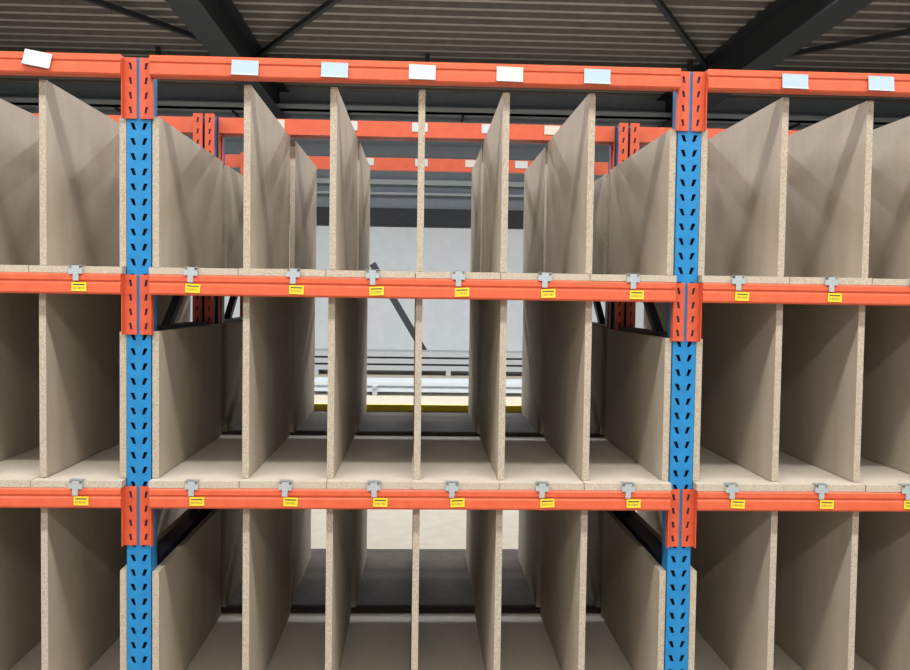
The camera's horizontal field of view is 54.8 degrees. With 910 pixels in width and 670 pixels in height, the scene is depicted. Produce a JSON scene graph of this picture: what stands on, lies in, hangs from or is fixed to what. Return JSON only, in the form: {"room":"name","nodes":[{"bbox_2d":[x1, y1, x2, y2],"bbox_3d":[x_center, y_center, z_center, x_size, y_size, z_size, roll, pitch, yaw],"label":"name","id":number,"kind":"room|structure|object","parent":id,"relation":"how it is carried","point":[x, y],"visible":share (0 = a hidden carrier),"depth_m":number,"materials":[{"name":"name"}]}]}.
{"room":"distribution center","nodes":[
{"label":"distribution center","id":0,"kind":"room"},
{"bbox_2d":[0,0,909,103],"bbox_3d":[-0.162,-5.987,7.307,38.000,0.300,33.120,1,2,-2],"label":"ceiling","id":1,"kind":"structure","parent":0,"point":[607,33],"depth_m":18.49,"materials":[{"name":"grey metal"}]},
{"bbox_2d":[164,0,288,118],"bbox_3d":[-4.064,-5.448,7.086,0.550,0.830,32.950,1,2,-2],"label":"girder","id":2,"kind":"object","parent":1,"relation":"attached to","point":[218,25],"visible":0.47,"depth_m":16.76,"materials":[{"name":"metal"}]},
{"bbox_2d":[83,0,197,40],"bbox_3d":[-6.114,-6.162,17.015,0.100,0.100,5.883,2,3,29],"label":"brace","id":3,"kind":"object","parent":2,"relation":"attached to","point":[107,5],"visible":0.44,"depth_m":17.02,"materials":[{"name":"metal"}]},
{"bbox_2d":[257,0,340,57],"bbox_3d":[-2.917,-6.122,17.146,0.100,0.100,5.682,-1,3,-31],"label":"brace","id":4,"kind":"object","parent":2,"relation":"attached to","point":[328,4],"visible":1,"depth_m":17.38,"materials":[{"name":"metal"}]},
{"bbox_2d":[657,0,874,127],"bbox_3d":[6.427,-5.315,7.517,0.550,0.830,32.950,1,2,-2],"label":"girder","id":5,"kind":"object","parent":1,"relation":"attached to","point":[783,28],"visible":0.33,"depth_m":16.49,"materials":[{"name":"metal"}]},
{"bbox_2d":[155,46,692,71],"bbox_3d":[-0.677,-6.033,19.845,38.000,0.630,0.400,1,2,-2],"label":"roof purlin","id":6,"kind":"structure","parent":5,"relation":"attached to","point":[157,48],"depth_m":19.79,"materials":[{"name":"metal"}]},
{"bbox_2d":[652,0,708,68],"bbox_3d":[4.476,-6.028,17.450,0.100,0.100,5.682,2,3,26],"label":"brace","id":7,"kind":"object","parent":5,"relation":"attached to","point":[660,4],"visible":1,"depth_m":17.39,"materials":[{"name":"metal"}]},
{"bbox_2d":[788,28,909,57],"bbox_3d":[8.053,-6.003,18.097,5.449,0.100,0.100,3,3,45],"label":"brace","id":8,"kind":"object","parent":5,"relation":"attached to","point":[903,32],"visible":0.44,"depth_m":17.96,"materials":[{"name":"metal"}]},
{"bbox_2d":[0,82,909,350],"bbox_3d":[-0.871,-2.970,23.619,38.000,7.140,0.900,1,2,-2],"label":"wall","id":9,"kind":"structure","parent":0,"point":[393,194],"depth_m":23.78,"materials":[{"name":"paint"}]},
{"bbox_2d":[311,370,636,650],"bbox_3d":[-0.264,1.309,7.541,38.000,0.100,33.000,1,2,-2],"label":"floor","id":10,"kind":"structure","parent":0,"point":[386,528],"depth_m":6.23,"materials":[{"name":"concrete"}]},
{"bbox_2d":[370,262,426,349],"bbox_3d":[-1.177,-0.439,19.953,1.538,2.408,0.150,1,2,-2],"label":"diagonal brace","id":11,"kind":"object","parent":10,"relation":"on","point":[395,302],"visible":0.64,"depth_m":19.88,"materials":[{"name":"metal"}]},
{"bbox_2d":[157,134,667,612],"bbox_3d":[-0.201,0.252,4.495,5.670,2.443,1.010,1,2,-2],"label":"rack","id":12,"kind":"object","parent":10,"relation":"on","point":[381,579],"visible":0.03,"depth_m":4.28,"materials":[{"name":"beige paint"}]},
{"bbox_2d":[314,349,521,395],"bbox_3d":[0.073,0.660,16.593,7.800,0.480,4.800,1,2,-2],"label":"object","id":13,"kind":"object","parent":10,"relation":"on","point":[447,361],"visible":0.36,"depth_m":17.98,"materials":[{"name":"grey"}]},
{"bbox_2d":[0,49,909,669],"bbox_3d":[-0.178,0.271,3.946,5.670,2.450,2.017,1,2,-2],"label":"rack","id":14,"kind":"object","parent":10,"relation":"on","point":[768,424],"visible":1,"depth_m":3.21,"materials":[{"name":"blue paint"}]}
]}

